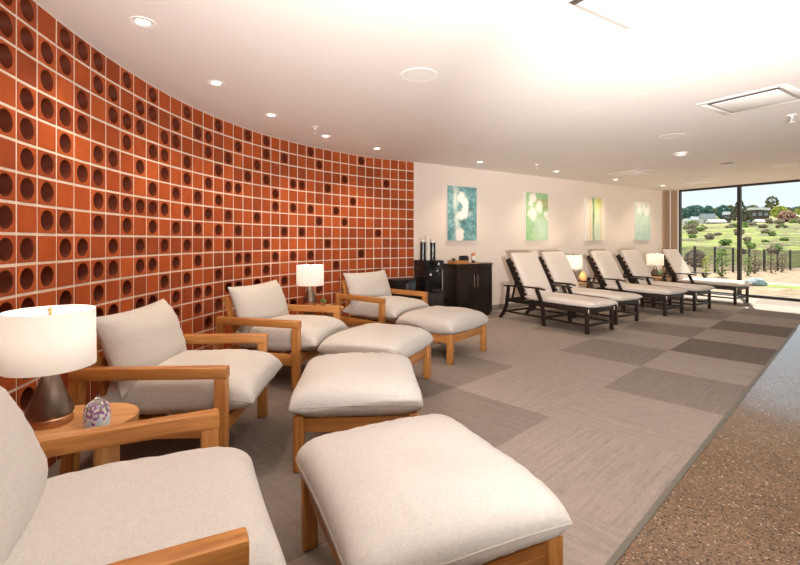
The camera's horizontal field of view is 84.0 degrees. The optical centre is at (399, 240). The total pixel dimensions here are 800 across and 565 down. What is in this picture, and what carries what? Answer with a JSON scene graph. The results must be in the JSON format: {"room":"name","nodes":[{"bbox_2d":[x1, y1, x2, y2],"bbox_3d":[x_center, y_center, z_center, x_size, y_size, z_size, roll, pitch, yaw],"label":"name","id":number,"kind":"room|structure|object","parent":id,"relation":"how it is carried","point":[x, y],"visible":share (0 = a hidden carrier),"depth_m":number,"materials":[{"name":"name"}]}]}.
{"room":"spa","nodes":[
{"label":"spa","id":0,"kind":"room"},
{"bbox_2d":[0,0,413,468],"bbox_3d":[-1.448,0.000,4.365,1.727,2.760,7.643,0,0,13],"label":"wall","id":1,"kind":"structure","parent":0,"point":[119,194],"depth_m":3.92,"materials":[{"name":"ceramic"}]},
{"bbox_2d":[410,50,797,158],"bbox_3d":[2.233,-1.380,4.247,0.006,0.002,7.880,0,0,-32],"label":"trim","id":2,"kind":"structure","parent":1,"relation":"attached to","point":[797,50],"depth_m":4.20,"materials":[{"name":"paint"}]},
{"bbox_2d":[34,0,799,190],"bbox_3d":[3.257,-1.455,3.785,16.770,0.150,10.300,0,0,-32],"label":"ceiling","id":3,"kind":"structure","parent":0,"point":[334,66],"depth_m":3.78,"materials":[{"name":"paint"}]},
{"bbox_2d":[129,16,156,27],"bbox_3d":[-1.623,-1.378,2.804,0.154,0.006,0.154,0,0,0],"label":"recessed light","id":4,"kind":"object","parent":3,"relation":"in","point":[140,21],"visible":1,"depth_m":2.80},
{"bbox_2d":[206,80,224,85],"bbox_3d":[-1.612,-1.378,3.890,0.154,0.006,0.154,0,0,0],"label":"recessed light","id":5,"kind":"object","parent":3,"relation":"in","point":[210,82],"visible":1,"depth_m":3.89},
{"bbox_2d":[264,113,277,116],"bbox_3d":[-1.419,-1.378,4.882,0.154,0.006,0.154,0,0,0],"label":"recessed light","id":6,"kind":"object","parent":3,"relation":"in","point":[265,114],"visible":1,"depth_m":4.88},
{"bbox_2d":[400,68,437,81],"bbox_3d":[0.158,-1.377,3.702,0.320,0.005,0.320,0,0,0],"label":"ceiling speaker","id":7,"kind":"object","parent":3,"relation":"attached to","point":[412,74],"visible":1,"depth_m":3.68},
{"bbox_2d":[551,0,708,35],"bbox_3d":[1.380,-1.375,2.486,0.720,0.010,0.720,0,0,-33],"label":"ceiling vent","id":8,"kind":"object","parent":3,"relation":"in","point":[621,17],"visible":1,"depth_m":2.65,"materials":[{"name":"metal"}]},
{"bbox_2d":[609,169,660,176],"bbox_3d":[4.798,-1.375,9.104,0.720,0.010,0.720,0,0,-32],"label":"ceiling vent","id":9,"kind":"object","parent":3,"relation":"in","point":[634,172],"visible":1,"depth_m":9.08,"materials":[{"name":"metal"}]},
{"bbox_2d":[658,133,685,138],"bbox_3d":[3.592,-1.377,5.863,0.310,0.005,0.310,0,0,0],"label":"ceiling speaker","id":10,"kind":"object","parent":3,"relation":"attached to","point":[674,135],"visible":1,"depth_m":5.87},
{"bbox_2d":[661,134,682,137],"bbox_3d":[3.592,-1.377,5.863,0.264,0.001,0.264,0,0,0],"label":"grille","id":11,"kind":"object","parent":10,"relation":"attached to","point":[667,135],"depth_m":5.87,"materials":[{"name":"metal"}]},
{"bbox_2d":[674,152,688,156],"bbox_3d":[4.432,-1.350,7.003,0.200,0.060,0.200,0,0,0],"label":"smoke detector","id":12,"kind":"object","parent":3,"relation":"attached to","point":[678,154],"visible":1,"depth_m":6.95,"materials":[{"name":"white plastic"}]},
{"bbox_2d":[674,179,720,184],"bbox_3d":[6.994,-1.375,10.474,0.720,0.010,0.720,0,0,-32],"label":"ceiling vent","id":13,"kind":"object","parent":3,"relation":"in","point":[702,180],"visible":1,"depth_m":10.49,"materials":[{"name":"metal"}]},
{"bbox_2d":[696,83,799,115],"bbox_3d":[3.498,-1.375,4.393,0.720,0.010,0.720,0,0,-32],"label":"ceiling vent","id":14,"kind":"object","parent":3,"relation":"in","point":[785,93],"visible":1,"depth_m":4.35,"materials":[{"name":"metal"}]},
{"bbox_2d":[772,164,798,166],"bbox_3d":[7.084,-1.377,8.170,0.380,0.005,0.380,0,0,0],"label":"ceiling speaker","id":15,"kind":"object","parent":3,"relation":"attached to","point":[782,165],"visible":1,"depth_m":8.15},
{"bbox_2d":[787,114,797,122],"bbox_3d":[4.310,-1.339,4.882,0.092,0.081,0.091,0,0,-29],"label":"sprinkler","id":16,"kind":"object","parent":3,"relation":"attached to","point":[791,116],"visible":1,"depth_m":4.87,"materials":[{"name":"white metal"}]},
{"bbox_2d":[47,294,799,564],"bbox_3d":[-0.234,1.380,4.496,18.877,0.001,16.050,0,0,0],"label":"floor","id":17,"kind":"structure","parent":0,"point":[606,419],"depth_m":3.78,"materials":[{"name":"carpet"}]},
{"bbox_2d":[23,403,138,466],"bbox_3d":[-1.600,1.115,2.100,0.640,0.530,0.400,0,0,-14],"label":"side table","id":18,"kind":"object","parent":17,"relation":"on","point":[120,412],"visible":0.11,"depth_m":2.12,"materials":[{"name":"brown wood"}]},
{"bbox_2d":[0,305,96,429],"bbox_3d":[-1.635,0.582,2.075,0.360,0.537,0.360,0,0,0],"label":"table lamp","id":19,"kind":"object","parent":18,"relation":"on","point":[44,342],"visible":0.98,"depth_m":1.98,"materials":[{"name":"fabric"}]},
{"bbox_2d":[83,397,110,428],"bbox_3d":[-1.385,0.783,2.030,0.108,0.133,0.108,0,0,0],"label":"paperweight","id":20,"kind":"object","parent":18,"relation":"on","point":[97,412],"visible":0.86,"depth_m":1.99,"materials":[{"name":"glass"}]},
{"bbox_2d":[0,386,285,564],"bbox_3d":[-0.943,0.915,1.340,1.066,0.935,0.967,0,0,-27],"label":"armchair","id":21,"kind":"object","parent":17,"relation":"on","point":[204,505],"visible":1,"depth_m":1.31,"materials":[{"name":"fabric"}]},
{"bbox_2d":[0,386,47,564],"bbox_3d":[-1.195,0.678,1.214,0.259,0.500,0.860,-22,10,-25],"label":"cushion","id":22,"kind":"object","parent":21,"relation":"on","point":[23,456],"depth_m":1.25,"materials":[{"name":"fabric"}]},
{"bbox_2d":[3,446,285,564],"bbox_3d":[-0.894,0.936,1.364,0.950,0.294,0.800,-1,0,-26],"label":"seat cushion","id":23,"kind":"object","parent":21,"relation":"on","point":[108,513],"depth_m":1.32,"materials":[{"name":"fabric"}]},
{"bbox_2d":[60,299,282,474],"bbox_3d":[-1.423,0.915,3.021,1.066,0.935,0.967,0,0,-3],"label":"armchair","id":24,"kind":"object","parent":17,"relation":"on","point":[151,368],"visible":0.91,"depth_m":2.66,"materials":[{"name":"fabric"}]},
{"bbox_2d":[96,299,186,397],"bbox_3d":[-1.703,0.678,3.008,0.253,0.500,0.860,-20,1,-2],"label":"cushion","id":25,"kind":"object","parent":24,"relation":"on","point":[152,334],"depth_m":2.73,"materials":[{"name":"fabric"}]},
{"bbox_2d":[95,349,281,414],"bbox_3d":[-1.368,0.933,3.023,0.950,0.291,0.800,-1,0,-2],"label":"seat cushion","id":26,"kind":"object","parent":24,"relation":"on","point":[251,371],"depth_m":2.67,"materials":[{"name":"fabric"}]},
{"bbox_2d":[214,280,348,391],"bbox_3d":[-1.171,0.915,4.585,1.066,0.935,0.967,0,0,16],"label":"armchair","id":27,"kind":"object","parent":17,"relation":"on","point":[263,307],"visible":0.87,"depth_m":4.29,"materials":[{"name":"fabric"}]},
{"bbox_2d":[228,280,288,332],"bbox_3d":[-1.443,0.679,4.663,0.255,0.500,0.860,-21,-6,15],"label":"cushion","id":28,"kind":"object","parent":27,"relation":"on","point":[266,300],"depth_m":4.42,"materials":[{"name":"fabric"}]},
{"bbox_2d":[233,315,348,350],"bbox_3d":[-1.119,0.936,4.570,0.950,0.293,0.800,-1,0,16],"label":"seat cushion","id":29,"kind":"object","parent":27,"relation":"on","point":[315,329],"depth_m":4.26,"materials":[{"name":"fabric"}]},
{"bbox_2d":[302,304,343,316],"bbox_3d":[-1.020,1.115,5.720,0.640,0.530,0.400,0,0,28],"label":"side table","id":30,"kind":"object","parent":17,"relation":"on","point":[342,307],"visible":0.05,"depth_m":5.74,"materials":[{"name":"brown wood"}]},
{"bbox_2d":[296,264,323,304],"bbox_3d":[-1.185,0.582,5.860,0.360,0.537,0.360,0,0,0],"label":"table lamp","id":31,"kind":"object","parent":30,"relation":"on","point":[309,275],"visible":0.98,"depth_m":5.74,"materials":[{"name":"fabric"}]},
{"bbox_2d":[289,352,422,472],"bbox_3d":[-0.288,1.107,3.070,0.811,0.545,0.899,0,0,-4],"label":"ottoman","id":32,"kind":"object","parent":17,"relation":"on","point":[340,391],"visible":0.98,"depth_m":2.67,"materials":[{"name":"fabric"}]},
{"bbox_2d":[289,352,422,416],"bbox_3d":[-0.288,0.966,3.070,0.804,0.262,0.892,0,0,-4],"label":"cushion","id":33,"kind":"object","parent":32,"relation":"on","point":[353,384],"depth_m":2.69,"materials":[{"name":"fabric"}]},
{"bbox_2d":[317,323,432,378],"bbox_3d":[-0.205,1.107,4.246,0.811,0.545,0.899,0,0,25],"label":"ottoman","id":34,"kind":"object","parent":17,"relation":"on","point":[411,342],"visible":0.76,"depth_m":4.00,"materials":[{"name":"fabric"}]},
{"bbox_2d":[318,323,432,357],"bbox_3d":[-0.205,0.964,4.246,0.804,0.258,0.892,0,0,25],"label":"cushion","id":35,"kind":"object","parent":34,"relation":"on","point":[407,341],"depth_m":3.98,"materials":[{"name":"fabric"}]},
{"bbox_2d":[335,270,429,325],"bbox_3d":[-0.216,0.915,6.217,1.066,0.935,0.967,0,0,40],"label":"armchair","id":36,"kind":"object","parent":17,"relation":"on","point":[369,298],"visible":0.9,"depth_m":6.08,"materials":[{"name":"fabric"}]},
{"bbox_2d":[343,270,391,307],"bbox_3d":[-0.433,0.679,6.399,0.256,0.500,0.860,-25,-16,37],"label":"cushion","id":37,"kind":"object","parent":36,"relation":"on","point":[372,284],"depth_m":6.21,"materials":[{"name":"fabric"}]},
{"bbox_2d":[343,296,429,320],"bbox_3d":[-0.175,0.935,6.182,0.950,0.293,0.800,-1,-1,40],"label":"seat cushion","id":38,"kind":"object","parent":36,"relation":"on","point":[395,306],"depth_m":5.93,"materials":[{"name":"fabric"}]},
{"bbox_2d":[388,278,416,298],"bbox_3d":[0.019,1.008,7.307,0.420,0.745,0.380,0,0,-36],"label":"base cabinet","id":39,"kind":"object","parent":17,"relation":"on","point":[394,283],"visible":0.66,"depth_m":7.18,"materials":[{"name":"wood"}]},
{"bbox_2d":[416,291,444,306],"bbox_3d":[0.495,1.127,7.646,0.400,0.505,0.400,0,0,-32],"label":"stand","id":40,"kind":"object","parent":17,"relation":"on","point":[434,298],"visible":0.29,"depth_m":7.50,"materials":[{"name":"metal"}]},
{"bbox_2d":[414,260,444,291],"bbox_3d":[0.507,0.605,7.627,0.370,0.540,0.405,0,0,-33],"label":"machine","id":41,"kind":"object","parent":40,"relation":"on","point":[428,273],"visible":0.93,"depth_m":7.51,"materials":[{"name":"metal"}]},
{"bbox_2d":[420,239,425,259],"bbox_3d":[0.393,0.156,7.592,0.104,0.358,0.104,0,0,-32],"label":"dispenser","id":42,"kind":"object","parent":41,"relation":"on","point":[422,243],"visible":0.98,"depth_m":7.55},
{"bbox_2d":[426,236,429,259],"bbox_3d":[0.479,0.127,7.647,0.074,0.416,0.074,0,0,0],"label":"cup stack","id":43,"kind":"object","parent":41,"relation":"on","point":[427,237],"visible":0.95,"depth_m":7.62,"materials":[{"name":"paper"}]},
{"bbox_2d":[430,240,435,259],"bbox_3d":[0.570,0.161,7.705,0.104,0.348,0.104,0,0,-32],"label":"dispenser","id":44,"kind":"object","parent":41,"relation":"on","point":[432,244],"visible":0.99,"depth_m":7.67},
{"bbox_2d":[295,414,572,564],"bbox_3d":[0.065,1.109,1.796,0.811,0.543,0.899,0,0,-24],"label":"ottoman","id":45,"kind":"object","parent":17,"relation":"on","point":[429,489],"visible":1,"depth_m":1.54,"materials":[{"name":"fabric"}]},
{"bbox_2d":[396,306,488,364],"bbox_3d":[0.530,1.108,5.453,0.811,0.545,0.899,0,0,39],"label":"ottoman","id":46,"kind":"object","parent":17,"relation":"on","point":[449,325],"visible":0.94,"depth_m":5.15,"materials":[{"name":"fabric"}]},
{"bbox_2d":[396,306,488,334],"bbox_3d":[0.530,0.966,5.453,0.804,0.262,0.892,0,0,38],"label":"cushion","id":47,"kind":"object","parent":46,"relation":"on","point":[437,320],"depth_m":5.18,"materials":[{"name":"fabric"}]},
{"bbox_2d":[443,262,492,314],"bbox_3d":[1.254,0.900,8.168,0.880,0.960,0.454,0,0,-32],"label":"base cabinet","id":48,"kind":"object","parent":17,"relation":"on","point":[469,286],"visible":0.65,"depth_m":7.99,"materials":[{"name":"black wood"}]},
{"bbox_2d":[448,260,468,263],"bbox_3d":[1.055,0.393,8.014,0.322,0.055,0.202,0,0,-32],"label":"tray","id":49,"kind":"object","parent":48,"relation":"on","point":[455,261],"visible":1,"depth_m":7.95,"materials":[{"name":"brown wood"}]},
{"bbox_2d":[459,256,468,260],"bbox_3d":[1.187,0.351,8.264,0.150,0.137,0.110,0,0,-32],"label":"box","id":50,"kind":"object","parent":48,"relation":"on","point":[466,258],"visible":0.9,"depth_m":8.23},
{"bbox_2d":[499,252,617,334],"bbox_3d":[2.567,0.806,7.381,0.730,1.181,1.854,0,0,-32],"label":"chaise longue","id":51,"kind":"object","parent":17,"relation":"on","point":[535,283],"visible":1,"depth_m":7.45,"materials":[{"name":"fabric"}]},
{"bbox_2d":[511,252,551,294],"bbox_3d":[2.307,0.569,7.789,0.620,0.800,0.117,0,-29,-33],"label":"cushion","id":52,"kind":"object","parent":51,"relation":"on","point":[528,266],"depth_m":7.72,"materials":[{"name":"fabric"}]},
{"bbox_2d":[525,292,617,307],"bbox_3d":[2.717,0.947,7.146,0.620,0.119,1.290,0,0,-33],"label":"seat cushion","id":53,"kind":"object","parent":51,"relation":"on","point":[553,299],"depth_m":6.93,"materials":[{"name":"fabric"}]},
{"bbox_2d":[562,282,593,304],"bbox_3d":[3.625,1.110,9.117,0.560,0.540,0.450,0,0,-32],"label":"table","id":54,"kind":"object","parent":17,"relation":"on","point":[580,283],"visible":0.16,"depth_m":8.91,"materials":[{"name":"brown wood"}]},
{"bbox_2d":[566,256,582,279],"bbox_3d":[3.532,0.572,9.058,0.360,0.537,0.360,0,0,0],"label":"table lamp","id":55,"kind":"object","parent":54,"relation":"on","point":[576,262],"visible":0.59,"depth_m":8.90,"materials":[{"name":"white fabric"}]},
{"bbox_2d":[579,271,586,280],"bbox_3d":[3.795,0.736,9.204,0.139,0.209,0.143,0,0,0],"label":"salt lamp","id":56,"kind":"object","parent":54,"relation":"on","point":[582,276],"visible":0.93,"depth_m":9.16,"materials":[{"name":"stone"}]},
{"bbox_2d":[531,251,642,324],"bbox_3d":[3.345,0.806,8.113,0.730,1.181,1.854,0,0,-32],"label":"chaise longue","id":57,"kind":"object","parent":17,"relation":"on","point":[561,272],"visible":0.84,"depth_m":8.23,"materials":[{"name":"fabric"}]},
{"bbox_2d":[542,251,579,289],"bbox_3d":[3.085,0.569,8.521,0.620,0.800,0.117,0,-29,-32],"label":"cushion","id":58,"kind":"object","parent":57,"relation":"on","point":[558,265],"depth_m":8.46,"materials":[{"name":"fabric"}]},
{"bbox_2d":[556,288,642,300],"bbox_3d":[3.495,0.947,7.879,0.620,0.119,1.290,0,0,-33],"label":"seat cushion","id":59,"kind":"object","parent":57,"relation":"on","point":[591,292],"depth_m":7.57,"materials":[{"name":"fabric"}]},
{"bbox_2d":[586,250,686,315],"bbox_3d":[4.650,0.806,8.950,0.730,1.181,1.854,0,0,-32],"label":"chaise longue","id":60,"kind":"object","parent":17,"relation":"on","point":[613,280],"visible":0.88,"depth_m":8.97,"materials":[{"name":"fabric"}]},
{"bbox_2d":[591,250,624,285],"bbox_3d":[4.390,0.569,9.358,0.620,0.800,0.117,0,-29,-33],"label":"cushion","id":61,"kind":"object","parent":60,"relation":"on","point":[608,268],"depth_m":9.28,"materials":[{"name":"fabric"}]},
{"bbox_2d":[605,283,686,294],"bbox_3d":[4.799,0.947,8.716,0.620,0.119,1.290,0,0,-33],"label":"seat cushion","id":62,"kind":"object","parent":60,"relation":"on","point":[637,288],"depth_m":8.50,"materials":[{"name":"fabric"}]},
{"bbox_2d":[644,276,670,299],"bbox_3d":[6.005,1.110,10.444,0.560,0.540,0.450,0,0,-32],"label":"table","id":63,"kind":"object","parent":17,"relation":"on","point":[659,278],"visible":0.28,"depth_m":10.32,"materials":[{"name":"brown wood"}]},
{"bbox_2d":[646,254,663,276],"bbox_3d":[5.996,0.572,10.438,0.360,0.537,0.360,0,0,0],"label":"table lamp","id":64,"kind":"object","parent":63,"relation":"on","point":[651,259],"visible":0.94,"depth_m":10.32,"materials":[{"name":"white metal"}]},
{"bbox_2d":[616,250,714,311],"bbox_3d":[5.549,0.806,9.493,0.730,1.181,1.854,0,0,-33],"label":"chaise longue","id":65,"kind":"object","parent":17,"relation":"on","point":[633,259],"visible":0.7,"depth_m":9.57,"materials":[{"name":"fabric"}]},
{"bbox_2d":[621,250,652,282],"bbox_3d":[5.289,0.569,9.902,0.620,0.800,0.117,0,-29,-33],"label":"cushion","id":66,"kind":"object","parent":65,"relation":"on","point":[632,258],"depth_m":9.83,"materials":[{"name":"fabric"}]},
{"bbox_2d":[640,281,714,291],"bbox_3d":[5.698,0.947,9.259,0.620,0.119,1.290,0,0,-33],"label":"seat cushion","id":67,"kind":"object","parent":65,"relation":"on","point":[689,287],"depth_m":8.94,"materials":[{"name":"fabric"}]},
{"bbox_2d":[678,190,678,250],"bbox_3d":[7.691,0.000,12.217,0.130,2.760,0.040,0,0,-32],"label":"trim","id":68,"kind":"structure","parent":17,"relation":"on","point":[678,190],"depth_m":12.18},
{"bbox_2d":[679,185,738,294],"bbox_3d":[8.045,0.000,11.596,0.090,2.760,1.388,0,0,-32],"label":"window","id":69,"kind":"structure","parent":68,"relation":"on","point":[730,186],"depth_m":11.40,"materials":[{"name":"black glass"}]},
{"bbox_2d":[605,329,796,564],"bbox_3d":[1.107,1.380,2.092,14.000,0.010,0.030,0,0,-44],"label":"trim","id":70,"kind":"structure","parent":17,"relation":"on","point":[638,528],"depth_m":2.56,"materials":[{"name":"metal"}]},
{"bbox_2d":[660,249,752,304],"bbox_3d":[7.036,0.806,10.417,0.730,1.181,1.854,0,0,-32],"label":"chaise longue","id":71,"kind":"object","parent":17,"relation":"on","point":[681,270],"visible":0.9,"depth_m":10.36,"materials":[{"name":"fabric"}]},
{"bbox_2d":[663,249,692,278],"bbox_3d":[6.776,0.569,10.825,0.620,0.800,0.117,0,-29,-33],"label":"cushion","id":72,"kind":"object","parent":71,"relation":"on","point":[673,256],"depth_m":10.74,"materials":[{"name":"fabric"}]},
{"bbox_2d":[678,278,751,286],"bbox_3d":[7.185,0.947,10.182,0.620,0.119,1.290,0,0,-33],"label":"seat cushion","id":73,"kind":"object","parent":71,"relation":"on","point":[702,281],"depth_m":9.93,"materials":[{"name":"fabric"}]},
{"bbox_2d":[739,179,799,301],"bbox_3d":[8.791,0.000,10.426,0.090,2.760,1.388,0,0,-32],"label":"window","id":74,"kind":"structure","parent":17,"relation":"on","point":[797,180],"depth_m":10.92,"materials":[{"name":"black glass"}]},
{"bbox_2d":[414,162,661,304],"bbox_3d":[3.904,0.000,10.214,8.770,2.760,0.150,0,0,-32],"label":"wall","id":75,"kind":"structure","parent":0,"point":[500,195],"depth_m":9.17,"materials":[{"name":"paint"}]},
{"bbox_2d":[446,185,476,240],"bbox_3d":[1.160,-0.505,8.348,0.710,1.010,0.047,0,0,-33],"label":"painting","id":76,"kind":"object","parent":75,"relation":"attached to","point":[461,202],"visible":1,"depth_m":8.32},
{"bbox_2d":[492,303,528,309],"bbox_3d":[3.745,1.330,10.017,8.290,0.100,0.012,0,0,-32],"label":"baseboard","id":77,"kind":"structure","parent":75,"relation":"attached to","point":[510,305],"depth_m":9.04,"materials":[{"name":"wood"}]},
{"bbox_2d":[525,192,547,240],"bbox_3d":[2.907,-0.505,9.462,0.680,1.010,0.047,0,0,-33],"label":"painting","id":78,"kind":"object","parent":75,"relation":"attached to","point":[536,204],"visible":1,"depth_m":9.43},
{"bbox_2d":[584,197,604,240],"bbox_3d":[4.628,-0.505,10.558,0.720,1.010,0.047,0,0,-32],"label":"painting","id":79,"kind":"object","parent":75,"relation":"attached to","point":[594,208],"visible":1,"depth_m":10.52},
{"bbox_2d":[634,201,649,240],"bbox_3d":[6.361,-0.505,11.662,0.710,1.010,0.047,0,0,-33],"label":"painting","id":80,"kind":"object","parent":75,"relation":"attached to","point":[641,209],"visible":1,"depth_m":11.60},
{"bbox_2d":[662,190,669,280],"bbox_3d":[7.391,0.000,12.316,0.330,2.760,0.050,0,0,-32],"label":"trim","id":81,"kind":"structure","parent":75,"relation":"attached to","point":[665,194],"depth_m":12.24,"materials":[{"name":"wood"}]},
{"bbox_2d":[670,191,670,266],"bbox_3d":[7.533,0.000,12.363,0.040,2.760,0.025,0,0,-32],"label":"trim","id":82,"kind":"structure","parent":75,"relation":"attached to","point":[670,191],"depth_m":12.34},
{"bbox_2d":[671,190,677,280],"bbox_3d":[7.633,0.000,12.308,0.130,2.760,0.175,0,0,-32],"label":"trim","id":83,"kind":"structure","parent":75,"relation":"attached to","point":[674,194],"depth_m":12.27,"materials":[{"name":"wood"}]},
{"bbox_2d":[616,324,799,564],"bbox_3d":[3.750,1.380,1.746,18.312,0.001,16.137,0,0,0],"label":"floor","id":84,"kind":"structure","parent":0,"point":[738,503],"depth_m":2.40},
{"label":"outside","id":85,"kind":"structure","parent":0,"visible":0},
{"bbox_2d":[682,212,799,297],"bbox_3d":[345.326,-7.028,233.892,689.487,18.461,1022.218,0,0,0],"label":"ground","id":86,"kind":"structure","parent":85,"point":[786,283],"depth_m":53.73,"materials":[{"name":"plant"}]},
{"bbox_2d":[682,208,687,218],"bbox_3d":[135.457,-12.922,212.930,5.096,5.840,5.668,0,0,0],"label":"tree","id":87,"kind":"object","parent":86,"relation":"on","point":[685,214],"visible":0.44,"depth_m":211.34,"materials":[{"name":"teal plant"}]},
{"bbox_2d":[686,228,697,233],"bbox_3d":[54.784,-1.652,83.280,2.055,1.342,2.092,0,0,0],"label":"bush","id":88,"kind":"object","parent":86,"relation":"on","point":[689,231],"visible":0.91,"depth_m":82.74,"materials":[{"name":"green plant"}]},
{"bbox_2d":[687,205,699,218],"bbox_3d":[129.775,-11.656,196.069,5.282,8.124,5.236,0,0,0],"label":"tree","id":89,"kind":"object","parent":86,"relation":"on","point":[693,207],"visible":0.66,"depth_m":195.55,"materials":[{"name":"teal plant"}]},
{"bbox_2d":[686,249,705,266],"bbox_3d":[23.968,1.477,35.955,1.404,1.617,1.576,0,0,0],"label":"shrub","id":90,"kind":"object","parent":86,"relation":"on","point":[692,249],"visible":0.51,"depth_m":35.70,"materials":[{"name":"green plant"}]},
{"bbox_2d":[690,205,703,215],"bbox_3d":[142.743,-14.050,213.130,5.974,6.254,6.038,0,0,0],"label":"tree","id":91,"kind":"object","parent":86,"relation":"on","point":[700,207],"visible":0.4,"depth_m":211.60,"materials":[{"name":"teal plant"}]},
{"bbox_2d":[702,256,710,276],"bbox_3d":[14.476,1.287,21.004,0.331,1.116,0.340,0,0,26],"label":"sapling","id":92,"kind":"object","parent":86,"relation":"on","point":[705,257],"visible":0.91,"depth_m":20.97,"materials":[{"name":"green plant"}]},
{"bbox_2d":[698,214,716,223],"bbox_3d":[118.694,-7.152,171.378,5.146,6.372,3.308,0,0,9],"label":"house","id":93,"kind":"structure","parent":86,"relation":"on","point":[703,218],"depth_m":170.48,"materials":[{"name":"white"}]},
{"bbox_2d":[702,205,715,214],"bbox_3d":[136.178,-12.093,195.903,5.141,7.130,5.384,0,0,0],"label":"tree","id":94,"kind":"object","parent":86,"relation":"on","point":[706,209],"visible":0.55,"depth_m":195.55,"materials":[{"name":"teal plant"}]},
{"bbox_2d":[704,233,714,238],"bbox_3d":[45.187,-0.594,64.848,1.315,1.095,1.277,0,0,-32],"label":"bush","id":95,"kind":"object","parent":86,"relation":"on","point":[709,235],"visible":0.93,"depth_m":64.53,"materials":[{"name":"green plant"}]},
{"bbox_2d":[706,220,726,223],"bbox_3d":[107.770,-5.373,151.419,5.297,3.500,3.405,0,0,9],"label":"house","id":96,"kind":"structure","parent":86,"relation":"on","point":[707,221],"depth_m":150.34,"materials":[{"name":"white"}]},
{"bbox_2d":[715,248,729,276],"bbox_3d":[15.579,1.110,21.513,0.619,1.503,0.604,0,0,0],"label":"shrub","id":97,"kind":"object","parent":86,"relation":"on","point":[720,253],"visible":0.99,"depth_m":21.46,"materials":[{"name":"green plant"}]},
{"bbox_2d":[716,205,729,218],"bbox_3d":[142.599,-12.506,196.088,5.407,6.722,5.157,0,0,0],"label":"tree","id":98,"kind":"object","parent":86,"relation":"on","point":[720,209],"visible":0.69,"depth_m":195.17,"materials":[{"name":"teal plant"}]},
{"bbox_2d":[718,238,731,244],"bbox_3d":[41.724,0.154,56.902,1.477,0.865,1.378,0,0,-37],"label":"bush","id":99,"kind":"object","parent":86,"relation":"on","point":[724,241],"visible":1,"depth_m":56.62,"materials":[{"name":"green plant"}]},
{"bbox_2d":[722,212,730,222],"bbox_3d":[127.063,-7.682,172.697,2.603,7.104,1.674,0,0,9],"label":"house","id":100,"kind":"structure","parent":86,"relation":"on","point":[725,215],"depth_m":172.11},
{"bbox_2d":[727,201,752,220],"bbox_3d":[107.244,-9.340,140.077,6.906,7.823,6.546,0,0,0],"label":"conifer","id":101,"kind":"object","parent":86,"relation":"on","point":[746,215],"visible":0.62,"depth_m":139.11,"materials":[{"name":"green plant"}]},
{"bbox_2d":[682,246,799,272],"bbox_3d":[26.873,0.978,31.599,40.301,2.482,0.130,0,0,-33],"label":"fence","id":102,"kind":"object","parent":86,"relation":"on","point":[765,252],"visible":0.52,"depth_m":28.25,"materials":[{"name":"metal"}]},
{"bbox_2d":[743,257,751,275],"bbox_3d":[18.030,1.393,23.007,0.385,1.084,0.374,0,0,0],"label":"shrub","id":103,"kind":"object","parent":86,"relation":"on","point":[748,259],"visible":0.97,"depth_m":22.95,"materials":[{"name":"green plant"}]},
{"bbox_2d":[746,243,756,248],"bbox_3d":[41.785,0.628,52.834,0.968,0.760,1.023,0,0,0],"label":"bush","id":104,"kind":"object","parent":86,"relation":"on","point":[748,245],"visible":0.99,"depth_m":52.65,"materials":[{"name":"green plant"}]},
{"bbox_2d":[748,250,760,273],"bbox_3d":[20.765,1.273,26.026,0.652,1.516,0.682,0,0,0],"label":"shrub","id":105,"kind":"object","parent":86,"relation":"on","point":[755,270],"visible":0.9,"depth_m":25.93,"materials":[{"name":"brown plant"}]},
{"bbox_2d":[743,278,767,285],"bbox_3d":[13.169,1.590,16.506,0.840,0.396,0.594,0,0,0],"label":"boulder","id":106,"kind":"object","parent":86,"relation":"on","point":[756,281],"visible":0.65,"depth_m":16.28,"materials":[{"name":"stone"}]},
{"bbox_2d":[742,207,770,222],"bbox_3d":[133.133,-8.122,167.397,8.469,8.296,5.561,0,0,9],"label":"house","id":107,"kind":"structure","parent":86,"relation":"on","point":[756,212],"depth_m":164.96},
{"bbox_2d":[752,219,773,222],"bbox_3d":[125.640,-5.214,153.438,5.368,4.292,3.451,0,0,9],"label":"house","id":108,"kind":"structure","parent":86,"relation":"on","point":[755,220],"depth_m":152.89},
{"bbox_2d":[764,218,772,223],"bbox_3d":[89.078,-4.748,107.245,1.675,1.366,2.049,0,0,0],"label":"bush","id":109,"kind":"object","parent":86,"relation":"on","point":[768,220],"visible":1,"depth_m":106.84,"materials":[{"name":"green plant"}]},
{"bbox_2d":[764,246,776,272],"bbox_3d":[22.972,1.166,27.490,0.600,1.832,0.637,0,0,0],"label":"shrub","id":110,"kind":"object","parent":86,"relation":"on","point":[770,268],"visible":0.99,"depth_m":27.47,"materials":[{"name":"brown plant"}]},
{"bbox_2d":[764,196,779,211],"bbox_3d":[159.334,-15.251,190.072,5.420,7.855,5.245,0,0,0],"label":"tree","id":111,"kind":"object","parent":86,"relation":"on","point":[768,203],"visible":0.73,"depth_m":189.03,"materials":[{"name":"green plant"}]},
{"bbox_2d":[770,205,787,217],"bbox_3d":[146.814,-10.866,172.145,4.974,5.521,5.349,0,0,0],"label":"tree","id":112,"kind":"object","parent":86,"relation":"on","point":[775,211],"visible":0.74,"depth_m":171.32,"materials":[{"name":"green plant"}]},
{"bbox_2d":[774,219,785,223],"bbox_3d":[85.635,-4.206,100.042,2.071,1.128,1.983,0,0,0],"label":"bush","id":113,"kind":"object","parent":86,"relation":"on","point":[777,221],"visible":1,"depth_m":99.61,"materials":[{"name":"green plant"}]},
{"bbox_2d":[777,249,786,271],"bbox_3d":[24.949,1.364,29.011,0.522,1.591,0.478,0,0,0],"label":"shrub","id":114,"kind":"object","parent":86,"relation":"on","point":[784,254],"visible":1,"depth_m":28.97,"materials":[{"name":"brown plant"}]},
{"bbox_2d":[776,210,797,221],"bbox_3d":[121.838,-7.339,139.915,5.611,4.634,5.067,0,0,0],"label":"tree","id":115,"kind":"object","parent":86,"relation":"on","point":[784,215],"visible":0.71,"depth_m":138.67,"materials":[{"name":"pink plant"}]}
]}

